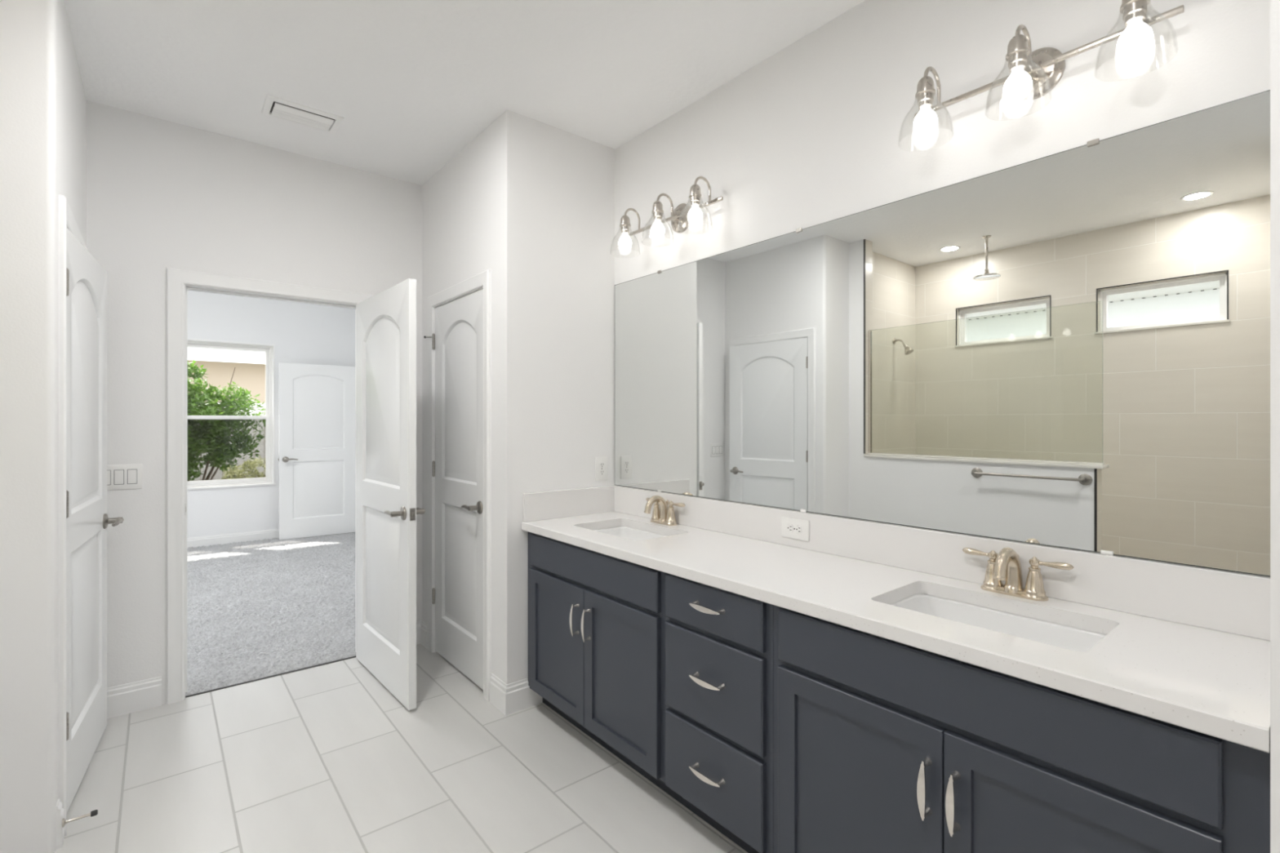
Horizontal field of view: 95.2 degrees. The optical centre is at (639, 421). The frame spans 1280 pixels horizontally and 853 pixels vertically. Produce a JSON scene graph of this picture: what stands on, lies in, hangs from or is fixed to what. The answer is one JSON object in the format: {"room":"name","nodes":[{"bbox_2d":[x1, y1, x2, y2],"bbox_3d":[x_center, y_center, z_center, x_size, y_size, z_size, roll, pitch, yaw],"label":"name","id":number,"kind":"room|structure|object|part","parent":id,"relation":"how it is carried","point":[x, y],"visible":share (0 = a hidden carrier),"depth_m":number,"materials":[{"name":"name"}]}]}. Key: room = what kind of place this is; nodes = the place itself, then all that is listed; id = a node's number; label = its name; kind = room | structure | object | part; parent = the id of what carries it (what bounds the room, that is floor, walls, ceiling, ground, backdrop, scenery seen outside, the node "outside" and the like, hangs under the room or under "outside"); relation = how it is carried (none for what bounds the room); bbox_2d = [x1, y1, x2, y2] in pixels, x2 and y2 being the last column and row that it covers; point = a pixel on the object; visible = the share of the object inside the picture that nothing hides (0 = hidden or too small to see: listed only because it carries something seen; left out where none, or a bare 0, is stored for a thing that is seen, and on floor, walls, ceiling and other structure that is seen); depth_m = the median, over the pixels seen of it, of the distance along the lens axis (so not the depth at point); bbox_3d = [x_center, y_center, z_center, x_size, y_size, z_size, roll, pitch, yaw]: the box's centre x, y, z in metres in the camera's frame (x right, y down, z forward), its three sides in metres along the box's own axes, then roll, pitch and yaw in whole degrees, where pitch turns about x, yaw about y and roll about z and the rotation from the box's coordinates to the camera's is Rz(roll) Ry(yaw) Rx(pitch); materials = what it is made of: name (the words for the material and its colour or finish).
{"room":"bathroom","nodes":[
{"label":"bathroom","id":0,"kind":"room"},
{"bbox_2d":[0,0,1,852],"bbox_3d":[-2.071,-0.045,1.737,0.253,2.820,0.115,0,0,-39],"label":"wall","id":1,"kind":"structure","parent":0,"point":[0,0],"depth_m":1.77,"materials":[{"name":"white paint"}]},
{"bbox_2d":[1,0,86,852],"bbox_3d":[-2.223,-0.045,2.211,0.115,2.820,1.040,0,0,-39],"label":"wall","id":2,"kind":"structure","parent":0,"point":[44,101],"depth_m":1.81,"materials":[{"name":"white paint"}]},
{"bbox_2d":[55,799,63,849],"bbox_3d":[-1.871,1.297,1.885,0.014,0.136,0.050,0,0,-39],"label":"baseboard","id":3,"kind":"structure","parent":2,"relation":"attached to","point":[59,810],"depth_m":1.87,"materials":[{"name":"white wood"}]},
{"bbox_2d":[58,195,88,836],"bbox_3d":[-2.223,0.312,2.226,0.133,2.106,0.895,0,0,-39],"label":"trim","id":4,"kind":"structure","parent":2,"relation":"attached to","point":[66,218],"depth_m":1.92,"materials":[{"name":"white wood"}]},
{"bbox_2d":[62,809,97,827],"bbox_3d":[-1.823,1.290,1.903,0.083,0.026,0.026,0,0,-39],"label":"door stop","id":5,"kind":"object","parent":2,"relation":"attached to","point":[95,812],"visible":1,"depth_m":1.90,"materials":[{"name":"silver metal"}]},
{"bbox_3d":[-1.828,1.290,1.899,0.068,0.026,0.026,0,0,-39],"label":"rod","id":6,"kind":"part","parent":5,"relation":"part of","materials":[{"name":"silver metal"}]},
{"bbox_2d":[66,226,124,814],"bbox_3d":[-2.173,0.342,2.277,0.162,2.018,0.784,0,0,-34],"label":"door","id":7,"kind":"structure","parent":2,"relation":"in","point":[87,520],"depth_m":2.26,"materials":[{"name":"white wood"}]},
{"bbox_3d":[-2.312,0.437,2.567,0.061,0.066,0.066,0,0,-34],"label":"lever handle","id":8,"kind":"part","parent":7,"relation":"part of","materials":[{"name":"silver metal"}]},
{"bbox_3d":[-2.264,0.436,2.534,0.024,0.022,0.124,0,0,-34],"label":"lever","id":9,"kind":"part","parent":7,"relation":"part of","materials":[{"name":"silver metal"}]},
{"bbox_2d":[86,100,422,704],"bbox_3d":[-2.281,-0.185,2.874,3.865,3.100,0.058,0,0,-39],"label":"wall","id":10,"kind":"structure","parent":0,"point":[162,194],"depth_m":2.83,"materials":[{"name":"white paint"}]},
{"bbox_2d":[106,463,142,490],"bbox_3d":[-2.421,0.260,2.716,0.165,0.116,0.008,0,0,-39],"label":"light switch","id":11,"kind":"object","parent":10,"relation":"attached to","point":[119,477],"visible":0.73,"depth_m":2.73,"materials":[{"name":"white plastic"}]},
{"bbox_2d":[106,676,161,718],"bbox_3d":[-2.403,1.297,2.727,0.264,0.136,0.014,0,0,-39],"label":"baseboard","id":12,"kind":"structure","parent":10,"relation":"attached to","point":[135,696],"depth_m":2.74,"materials":[{"name":"white wood"}]},
{"bbox_2d":[166,267,374,704],"bbox_3d":[-1.963,0.312,3.173,0.946,2.106,0.151,0,0,-39],"label":"trim","id":13,"kind":"structure","parent":10,"relation":"attached to","point":[179,282],"depth_m":2.86,"materials":[{"name":"white wood"}]},
{"bbox_2d":[185,655,355,697],"bbox_3d":[-1.940,1.363,3.146,0.826,0.004,0.013,0,0,-39],"label":"trim","id":14,"kind":"structure","parent":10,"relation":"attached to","point":[264,677],"depth_m":3.11,"materials":[{"name":"grey metal"}]},
{"bbox_2d":[355,278,425,710],"bbox_3d":[-1.337,0.342,3.046,0.162,2.018,0.835,0,0,-42],"label":"door","id":15,"kind":"structure","parent":10,"relation":"in","point":[386,509],"depth_m":2.96,"materials":[{"name":"white wood"}]},
{"bbox_3d":[-1.197,0.436,2.784,0.024,0.022,0.124,0,0,-42],"label":"lever","id":16,"kind":"part","parent":15,"relation":"part of","materials":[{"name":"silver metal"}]},
{"bbox_3d":[-1.144,0.437,2.757,0.061,0.066,0.066,0,0,-42],"label":"lever handle","id":17,"kind":"part","parent":15,"relation":"part of","materials":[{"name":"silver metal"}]},
{"bbox_3d":[-1.063,0.437,2.739,0.025,0.058,0.011,0,0,-42],"label":"latch plate","id":18,"kind":"part","parent":15,"relation":"part of","materials":[{"name":"silver metal"}]},
{"bbox_3d":[-1.073,0.437,2.821,0.061,0.066,0.066,0,0,-42],"label":"lever handle","id":19,"kind":"part","parent":15,"relation":"part of","materials":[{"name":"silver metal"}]},
{"bbox_2d":[416,620,421,644],"bbox_3d":[-1.442,1.297,3.519,0.262,0.136,0.014,0,0,-39],"label":"baseboard","id":20,"kind":"structure","parent":10,"relation":"attached to","point":[418,623],"depth_m":3.58,"materials":[{"name":"white wood"}]},
{"bbox_2d":[187,290,355,537],"bbox_3d":[-5.109,-0.185,6.156,4.175,3.100,0.140,0,0,-39],"label":"wall","id":21,"kind":"structure","parent":0,"point":[300,333],"depth_m":6.70,"materials":[{"name":"white paint"}]},
{"bbox_2d":[187,338,275,489],"bbox_3d":[-4.625,-0.075,6.540,0.921,1.627,0.153,0,0,-39],"label":"window","id":22,"kind":"structure","parent":21,"relation":"in","point":[269,349],"depth_m":6.72,"materials":[{"name":"white plastic"}]},
{"bbox_3d":[-4.659,-0.432,6.582,0.821,0.825,0.028,0,0,-39],"label":"sash","id":23,"kind":"part","parent":22,"relation":"part of","materials":[{"name":"white plastic"}]},
{"bbox_3d":[-4.638,0.314,6.557,0.821,0.752,0.028,0,0,-39],"label":"sash","id":24,"kind":"part","parent":22,"relation":"part of","materials":[{"name":"white plastic"}]},
{"bbox_3d":[-4.594,0.728,6.504,0.921,0.020,0.058,0,0,-39],"label":"sill","id":25,"kind":"part","parent":22,"relation":"part of","materials":[{"name":"white"}]},
{"bbox_2d":[187,528,279,547],"bbox_3d":[-5.060,1.307,6.097,3.945,0.116,0.014,0,0,-39],"label":"baseboard","id":26,"kind":"structure","parent":21,"relation":"attached to","point":[222,539],"depth_m":6.52,"materials":[{"name":"white wood"}]},
{"bbox_2d":[53,644,747,852],"bbox_3d":[-0.598,1.395,0.832,3.865,0.060,5.285,0,0,-39],"label":"floor","id":27,"kind":"structure","parent":0,"point":[325,758],"depth_m":2.21,"materials":[{"name":"grey tile"}]},
{"bbox_2d":[528,531,681,803],"bbox_3d":[-0.045,0.941,2.563,0.576,0.849,0.979,0,0,-39],"label":"vanity cabinet","id":28,"kind":"object","parent":27,"relation":"on","point":[597,620],"visible":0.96,"depth_m":2.32,"materials":[{"name":"grey paint"}]},
{"bbox_3d":[-0.367,0.971,2.573,0.019,0.563,0.454,0,0,-39],"label":"door","id":29,"kind":"part","parent":28,"relation":"part of","materials":[{"name":"grey paint"}]},
{"bbox_3d":[-0.271,0.820,2.413,0.036,0.132,0.018,0,0,-39],"label":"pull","id":30,"kind":"part","parent":28,"relation":"part of","materials":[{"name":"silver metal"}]},
{"bbox_3d":[-0.217,0.820,2.347,0.036,0.132,0.018,0,0,-39],"label":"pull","id":31,"kind":"part","parent":28,"relation":"part of","materials":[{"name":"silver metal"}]},
{"bbox_3d":[-0.078,0.971,2.221,0.019,0.563,0.452,0,0,-39],"label":"door","id":32,"kind":"part","parent":28,"relation":"part of","materials":[{"name":"grey paint"}]},
{"bbox_2d":[665,573,773,852],"bbox_3d":[0.415,0.941,2.005,0.576,0.849,0.464,0,0,-39],"label":"vanity cabinet","id":33,"kind":"object","parent":27,"relation":"on","point":[719,643],"visible":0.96,"depth_m":1.81,"materials":[{"name":"grey paint"}]},
{"bbox_3d":[0.207,1.110,1.833,0.036,0.018,0.132,0,0,-39],"label":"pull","id":34,"kind":"part","parent":33,"relation":"part of","materials":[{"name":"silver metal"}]},
{"bbox_3d":[0.207,0.817,1.833,0.036,0.018,0.132,0,0,-39],"label":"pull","id":35,"kind":"part","parent":33,"relation":"part of","materials":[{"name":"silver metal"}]},
{"bbox_3d":[0.207,0.586,1.833,0.036,0.018,0.132,0,0,-39],"label":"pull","id":36,"kind":"part","parent":33,"relation":"part of","materials":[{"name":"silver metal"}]},
{"bbox_3d":[0.404,1.122,2.001,0.482,0.260,0.420,0,0,-39],"label":"drawer","id":37,"kind":"part","parent":33,"relation":"part of","materials":[{"name":"grey paint"}]},
{"bbox_3d":[0.404,0.831,2.001,0.482,0.284,0.420,0,0,-39],"label":"drawer","id":38,"kind":"part","parent":33,"relation":"part of","materials":[{"name":"grey paint"}]},
{"bbox_3d":[0.404,0.598,2.001,0.482,0.145,0.420,0,0,-39],"label":"drawer","id":39,"kind":"part","parent":33,"relation":"part of","materials":[{"name":"grey paint"}]},
{"bbox_2d":[773,604,1270,852],"bbox_3d":[0.872,0.941,1.450,0.576,0.849,0.971,0,0,-39],"label":"vanity cabinet","id":40,"kind":"object","parent":27,"relation":"on","point":[882,744],"visible":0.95,"depth_m":1.25,"materials":[{"name":"grey paint"}]},
{"bbox_3d":[0.536,0.971,1.476,0.019,0.563,0.447,0,0,-39],"label":"door","id":41,"kind":"part","parent":40,"relation":"part of","materials":[{"name":"grey paint"}]},
{"bbox_2d":[521,511,1270,752],"bbox_3d":[0.421,0.497,2.016,0.554,0.038,2.418,0,0,-39],"label":"countertop","id":42,"kind":"structure","parent":40,"relation":"on","point":[1215,683],"depth_m":1.37,"materials":[{"name":"white stone"}]},
{"bbox_2d":[522,485,613,522],"bbox_3d":[-0.340,0.410,2.945,0.548,0.136,0.020,0,0,-39],"label":"side splash","id":43,"kind":"object","parent":42,"relation":"on","point":[551,504],"visible":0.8,"depth_m":2.91,"materials":[{"name":"white stone"}]},
{"bbox_2d":[592,526,667,541],"bbox_3d":[-0.048,0.597,2.605,0.341,0.162,0.521,0,0,-39],"label":"sink","id":44,"kind":"object","parent":42,"relation":"in","point":[626,532],"visible":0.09,"depth_m":2.81,"materials":[{"name":"white ceramic"}]},
{"bbox_2d":[644,495,685,525],"bbox_3d":[0.078,0.411,2.714,0.147,0.134,0.273,0,0,-39],"label":"faucet","id":45,"kind":"object","parent":42,"relation":"on","point":[664,516],"visible":1,"depth_m":2.70,"materials":[{"name":"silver metal"}]},
{"bbox_3d":[0.079,0.421,2.781,0.055,0.110,0.055,0,0,-39],"label":"handle","id":46,"kind":"part","parent":45,"relation":"part of","materials":[{"name":"silver metal"}]},
{"bbox_3d":[0.076,0.404,2.712,0.142,0.119,0.043,0,0,-39],"label":"spout","id":47,"kind":"part","parent":45,"relation":"part of","materials":[{"name":"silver metal"}]},
{"bbox_3d":[0.143,0.421,2.702,0.055,0.110,0.055,0,0,-39],"label":"handle","id":48,"kind":"part","parent":45,"relation":"part of","materials":[{"name":"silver metal"}]},
{"bbox_3d":[0.175,0.381,2.670,0.082,0.018,0.019,0,0,45],"label":"lever","id":49,"kind":"part","parent":45,"relation":"part of","materials":[{"name":"silver metal"}]},
{"bbox_2d":[890,593,1106,652],"bbox_3d":[0.879,0.597,1.480,0.341,0.162,0.521,0,0,-39],"label":"sink","id":50,"kind":"object","parent":42,"relation":"in","point":[1068,637],"visible":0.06,"depth_m":1.57,"materials":[{"name":"white ceramic"}]},
{"bbox_2d":[962,547,1074,601],"bbox_3d":[1.002,0.411,1.593,0.147,0.134,0.273,0,0,-39],"label":"faucet","id":51,"kind":"object","parent":42,"relation":"on","point":[1006,566],"visible":1,"depth_m":1.58,"materials":[{"name":"silver metal"}]},
{"bbox_3d":[0.978,0.381,1.697,0.019,0.018,0.082,0,0,-34],"label":"lever","id":52,"kind":"part","parent":51,"relation":"part of","materials":[{"name":"silver metal"}]},
{"bbox_3d":[1.003,0.421,1.659,0.055,0.110,0.055,0,0,-39],"label":"handle","id":53,"kind":"part","parent":51,"relation":"part of","materials":[{"name":"silver metal"}]},
{"bbox_3d":[1.000,0.404,1.591,0.142,0.119,0.043,0,0,-39],"label":"spout","id":54,"kind":"part","parent":51,"relation":"part of","materials":[{"name":"silver metal"}]},
{"bbox_3d":[1.067,0.421,1.581,0.055,0.110,0.055,0,0,-39],"label":"handle","id":55,"kind":"part","parent":51,"relation":"part of","materials":[{"name":"silver metal"}]},
{"bbox_3d":[1.099,0.381,1.549,0.082,0.018,0.019,0,0,45],"label":"lever","id":56,"kind":"part","parent":51,"relation":"part of","materials":[{"name":"silver metal"}]},
{"bbox_3d":[0.638,0.825,1.310,0.036,0.132,0.018,0,0,-39],"label":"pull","id":57,"kind":"part","parent":40,"relation":"part of","materials":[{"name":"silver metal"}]},
{"bbox_3d":[0.677,0.827,1.262,0.036,0.132,0.018,0,0,-39],"label":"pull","id":58,"kind":"part","parent":40,"relation":"part of","materials":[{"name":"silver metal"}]},
{"bbox_3d":[0.820,0.971,1.132,0.019,0.563,0.439,0,0,-39],"label":"door","id":59,"kind":"part","parent":40,"relation":"part of","materials":[{"name":"grey paint"}]},
{"bbox_2d":[422,119,496,675],"bbox_3d":[-0.975,-0.045,3.249,0.115,2.820,1.025,0,0,-39],"label":"wall","id":60,"kind":"structure","parent":0,"point":[459,201],"depth_m":3.09,"materials":[{"name":"white paint"}]},
{"bbox_2d":[420,620,426,648],"bbox_3d":[-1.312,1.297,3.557,0.014,0.136,0.121,0,0,-39],"label":"baseboard","id":61,"kind":"structure","parent":60,"relation":"attached to","point":[424,625],"depth_m":3.55,"materials":[{"name":"white wood"}]},
{"bbox_2d":[432,288,483,689],"bbox_3d":[-1.001,0.342,3.174,0.099,2.018,0.710,0,0,-39],"label":"door","id":62,"kind":"structure","parent":60,"relation":"in","point":[458,337],"depth_m":3.17,"materials":[{"name":"white wood"}]},
{"bbox_3d":[-0.886,0.436,2.975,0.024,0.022,0.124,0,0,-39],"label":"lever","id":63,"kind":"part","parent":62,"relation":"part of","materials":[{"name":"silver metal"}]},
{"bbox_3d":[-0.834,0.437,2.946,0.061,0.066,0.066,0,0,-39],"label":"lever handle","id":64,"kind":"part","parent":62,"relation":"part of","materials":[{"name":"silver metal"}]},
{"bbox_2d":[426,269,490,700],"bbox_3d":[-0.957,0.312,3.213,0.133,2.106,0.830,0,0,-39],"label":"trim","id":65,"kind":"structure","parent":60,"relation":"attached to","point":[482,280],"depth_m":3.12,"materials":[{"name":"white wood"}]},
{"bbox_2d":[489,673,506,715],"bbox_3d":[-0.671,1.297,2.779,0.014,0.136,0.171,0,0,-39],"label":"baseboard","id":66,"kind":"structure","parent":60,"relation":"attached to","point":[497,686],"depth_m":2.77,"materials":[{"name":"white wood"}]},
{"bbox_2d":[63,0,864,185],"bbox_3d":[-0.590,-1.485,0.822,3.865,0.060,5.260,0,0,-39],"label":"ceiling","id":67,"kind":"structure","parent":0,"point":[412,83],"depth_m":2.35,"materials":[{"name":"white paint"}]},
{"bbox_2d":[261,94,343,133],"bbox_3d":[-1.602,-1.446,2.777,0.312,0.018,0.196,0,0,-39],"label":"ceiling vent","id":68,"kind":"object","parent":67,"relation":"in","point":[275,107],"visible":1,"depth_m":2.75,"materials":[{"name":"white metal"}]},
{"bbox_2d":[496,109,614,684],"bbox_3d":[-0.414,-0.045,2.973,0.629,2.820,0.115,0,0,-39],"label":"wall","id":69,"kind":"structure","parent":0,"point":[555,187],"depth_m":2.85,"materials":[{"name":"white paint"}]},
{"bbox_2d":[505,678,542,715],"bbox_3d":[-0.552,1.297,2.776,0.194,0.136,0.014,0,0,-39],"label":"baseboard","id":70,"kind":"structure","parent":69,"relation":"attached to","point":[519,696],"depth_m":2.76,"materials":[{"name":"white wood"}]},
{"bbox_2d":[595,456,607,480],"bbox_3d":[-0.201,0.249,3.068,0.077,0.124,0.008,0,0,-39],"label":"electrical outlet","id":71,"kind":"object","parent":69,"relation":"attached to","point":[601,463],"visible":1,"depth_m":3.06,"materials":[{"name":"white plastic"}]},
{"bbox_2d":[599,462,604,475],"bbox_3d":[-0.200,0.249,3.066,0.032,0.064,0.002,0,0,-39],"label":"receptacle","id":72,"kind":"object","parent":71,"relation":"attached to","point":[602,465],"depth_m":3.07,"materials":[{"name":"grey plastic"}]},
{"bbox_2d":[614,0,1270,577],"bbox_3d":[0.321,-0.045,2.665,0.115,2.820,3.805,0,0,-39],"label":"wall","id":73,"kind":"structure","parent":0,"point":[808,135],"depth_m":1.94,"materials":[{"name":"white paint"}]},
{"bbox_2d":[618,176,723,250],"bbox_3d":[0.109,-0.921,2.656,0.224,0.230,0.623,0,0,-39],"label":"vanity light","id":74,"kind":"object","parent":73,"relation":"attached to","point":[681,218],"visible":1,"depth_m":2.63,"materials":[{"name":"silver metal"}]},
{"bbox_3d":[-0.072,-0.864,2.815,0.065,0.079,0.065,0,0,-39],"label":"bulb","id":75,"kind":"part","parent":74,"relation":"part of","materials":[{"name":"white glass"}]},
{"bbox_2d":[619,215,631,234],"bbox_3d":[-0.072,-0.947,2.815,0.054,0.087,0.054,0,0,-39],"label":"socket","id":76,"kind":"object","parent":74,"relation":"attached to","point":[624,225],"depth_m":2.80,"materials":[{"name":"silver metal"}]},
{"bbox_3d":[-0.038,-0.987,2.843,0.099,0.098,0.011,0,0,-39],"label":"arm","id":77,"kind":"part","parent":74,"relation":"part of","materials":[{"name":"silver metal"}]},
{"bbox_2d":[651,200,663,221],"bbox_3d":[0.080,-0.947,2.631,0.054,0.087,0.054,0,0,-39],"label":"socket","id":78,"kind":"object","parent":74,"relation":"attached to","point":[657,211],"depth_m":2.61,"materials":[{"name":"silver metal"}]},
{"bbox_3d":[0.080,-0.864,2.631,0.065,0.079,0.065,0,0,-39],"label":"bulb","id":79,"kind":"part","parent":74,"relation":"part of","materials":[{"name":"white glass"}]},
{"bbox_3d":[0.114,-0.987,2.659,0.099,0.098,0.011,0,0,-39],"label":"arm","id":80,"kind":"part","parent":74,"relation":"part of","materials":[{"name":"silver metal"}]},
{"bbox_3d":[0.231,-0.864,2.448,0.065,0.079,0.065,0,0,-39],"label":"bulb","id":81,"kind":"part","parent":74,"relation":"part of","materials":[{"name":"white glass"}]},
{"bbox_2d":[688,184,702,206],"bbox_3d":[0.231,-0.947,2.448,0.054,0.087,0.054,0,0,-39],"label":"socket","id":82,"kind":"object","parent":74,"relation":"attached to","point":[695,196],"depth_m":2.43,"materials":[{"name":"silver metal"}]},
{"bbox_3d":[0.265,-0.987,2.476,0.099,0.098,0.011,0,0,-39],"label":"arm","id":83,"kind":"part","parent":74,"relation":"part of","materials":[{"name":"silver metal"}]},
{"bbox_2d":[613,485,1270,640],"bbox_3d":[0.633,0.410,2.179,0.020,0.136,2.400,0,0,-39],"label":"backsplash","id":84,"kind":"structure","parent":73,"relation":"attached to","point":[1223,601],"depth_m":1.63,"materials":[{"name":"white stone"}]},
{"bbox_2d":[781,516,808,541],"bbox_3d":[0.586,0.407,2.213,0.008,0.077,0.124,0,0,-39],"label":"electrical outlet","id":85,"kind":"object","parent":84,"relation":"attached to","point":[793,528],"visible":1,"depth_m":2.21,"materials":[{"name":"white plastic"}]},
{"bbox_2d":[786,524,801,533],"bbox_3d":[0.584,0.407,2.211,0.002,0.032,0.064,0,0,-39],"label":"receptacle","id":86,"kind":"object","parent":85,"relation":"attached to","point":[791,528],"depth_m":2.21,"materials":[{"name":"white plastic"}]},
{"bbox_2d":[614,89,1270,576],"bbox_3d":[0.632,-0.195,2.189,0.010,1.074,2.414,0,0,-39],"label":"mirror","id":87,"kind":"object","parent":73,"relation":"attached to","point":[1070,348],"visible":1,"depth_m":1.68,"materials":[{"name":"silver mirror"}]},
{"bbox_2d":[897,0,1184,142],"bbox_3d":[1.017,-0.938,1.554,0.224,0.230,0.623,0,0,-39],"label":"vanity light","id":88,"kind":"object","parent":73,"relation":"attached to","point":[1034,73],"visible":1,"depth_m":1.53,"materials":[{"name":"silver metal"}]},
{"bbox_2d":[915,75,935,110],"bbox_3d":[0.837,-0.964,1.713,0.054,0.087,0.054,0,0,-39],"label":"socket","id":89,"kind":"object","parent":88,"relation":"attached to","point":[926,91],"depth_m":1.70,"materials":[{"name":"silver metal"}]},
{"bbox_3d":[0.837,-0.880,1.713,0.065,0.079,0.065,0,0,-39],"label":"bulb","id":90,"kind":"part","parent":88,"relation":"part of","materials":[{"name":"white glass"}]},
{"bbox_3d":[0.871,-1.004,1.741,0.099,0.098,0.011,0,0,-39],"label":"arm","id":91,"kind":"part","parent":88,"relation":"part of","materials":[{"name":"silver metal"}]},
{"bbox_3d":[0.988,-0.880,1.529,0.065,0.079,0.065,0,0,-39],"label":"bulb","id":92,"kind":"part","parent":88,"relation":"part of","materials":[{"name":"white glass"}]},
{"bbox_2d":[1005,34,1030,73],"bbox_3d":[0.988,-0.964,1.529,0.054,0.087,0.054,0,0,-39],"label":"socket","id":93,"kind":"object","parent":88,"relation":"attached to","point":[1018,51],"depth_m":1.51,"materials":[{"name":"silver metal"}]},
{"bbox_3d":[1.022,-1.004,1.557,0.099,0.098,0.011,0,0,-39],"label":"arm","id":94,"kind":"part","parent":88,"relation":"part of","materials":[{"name":"silver metal"}]},
{"bbox_3d":[1.139,-0.880,1.346,0.065,0.079,0.065,0,0,-39],"label":"bulb","id":95,"kind":"part","parent":88,"relation":"part of","materials":[{"name":"white glass"}]},
{"bbox_2d":[1120,0,1150,26],"bbox_3d":[1.139,-0.964,1.346,0.054,0.087,0.054,0,0,-39],"label":"socket","id":96,"kind":"object","parent":88,"relation":"attached to","point":[1133,11],"depth_m":1.33,"materials":[{"name":"silver metal"}]},
{"bbox_2d":[1270,0,1279,852],"bbox_3d":[1.221,-0.045,1.023,0.585,2.820,0.126,0,0,-39],"label":"wall","id":97,"kind":"structure","parent":0,"point":[1274,4],"depth_m":0.88,"materials":[{"name":"white paint"}]},
{"bbox_3d":[-3.745,1.397,4.501,4.175,0.056,4.380,0,0,-39],"label":"floor","id":98,"kind":"structure","parent":0,"visible":0},
{"bbox_2d":[185,532,355,695],"bbox_3d":[-3.709,1.358,4.446,3.930,0.022,4.248,0,0,-39],"label":"carpet","id":99,"kind":"object","parent":98,"relation":"on","point":[257,609],"visible":0.5,"depth_m":4.24,"materials":[{"name":"grey carpet"}]},
{"bbox_2d":[278,362,355,539],"bbox_3d":[-3.795,0.342,6.909,0.827,2.018,0.162,0,0,-37],"label":"door","id":100,"kind":"structure","parent":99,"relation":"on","point":[317,459],"depth_m":6.89,"materials":[{"name":"white wood"}]},
{"bbox_3d":[-4.039,0.437,6.667,0.066,0.066,0.061,0,0,-37],"label":"lever handle","id":101,"kind":"part","parent":100,"relation":"part of","materials":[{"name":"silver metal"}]},
{"label":"outside","id":102,"kind":"structure","parent":0,"visible":0},
{"bbox_3d":[-5.723,1.595,6.946,28.000,0.140,34.000,0,0,-39],"label":"ground","id":103,"kind":"structure","parent":102,"visible":0},
{"bbox_2d":[187,360,265,481],"bbox_3d":[-6.281,0.264,7.480,2.684,2.540,1.544,0,0,-39],"label":"shrub","id":104,"kind":"object","parent":103,"relation":"on","point":[210,435],"visible":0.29,"depth_m":7.77,"materials":[{"name":"green plant"}]},
{"bbox_2d":[187,346,265,475],"bbox_3d":[-8.767,-0.555,12.212,15.200,4.160,4.100,0,0,-39],"label":"neighbor house","id":105,"kind":"structure","parent":103,"relation":"on","point":[249,374],"depth_m":10.98,"materials":[{"name":"beige paint"}]},
{"bbox_2d":[189,402,265,480],"bbox_3d":[-7.350,0.575,9.778,11.092,1.780,0.080,0,0,-39],"label":"fence","id":106,"kind":"object","parent":103,"relation":"on","point":[261,446],"visible":0.02,"depth_m":10.20,"materials":[{"name":"white"}]},
{"bbox_3d":[-7.385,-0.285,9.749,11.000,0.060,0.080,0,0,-39],"label":"cap rail","id":107,"kind":"part","parent":106,"relation":"part of","materials":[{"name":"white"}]},
{"bbox_2d":[221,455,265,479],"bbox_3d":[-5.998,1.027,8.974,0.757,1.002,0.561,0,0,-39],"label":"shrub","id":108,"kind":"object","parent":103,"relation":"on","point":[237,473],"visible":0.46,"depth_m":8.88,"materials":[{"name":"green plant"}]}
]}

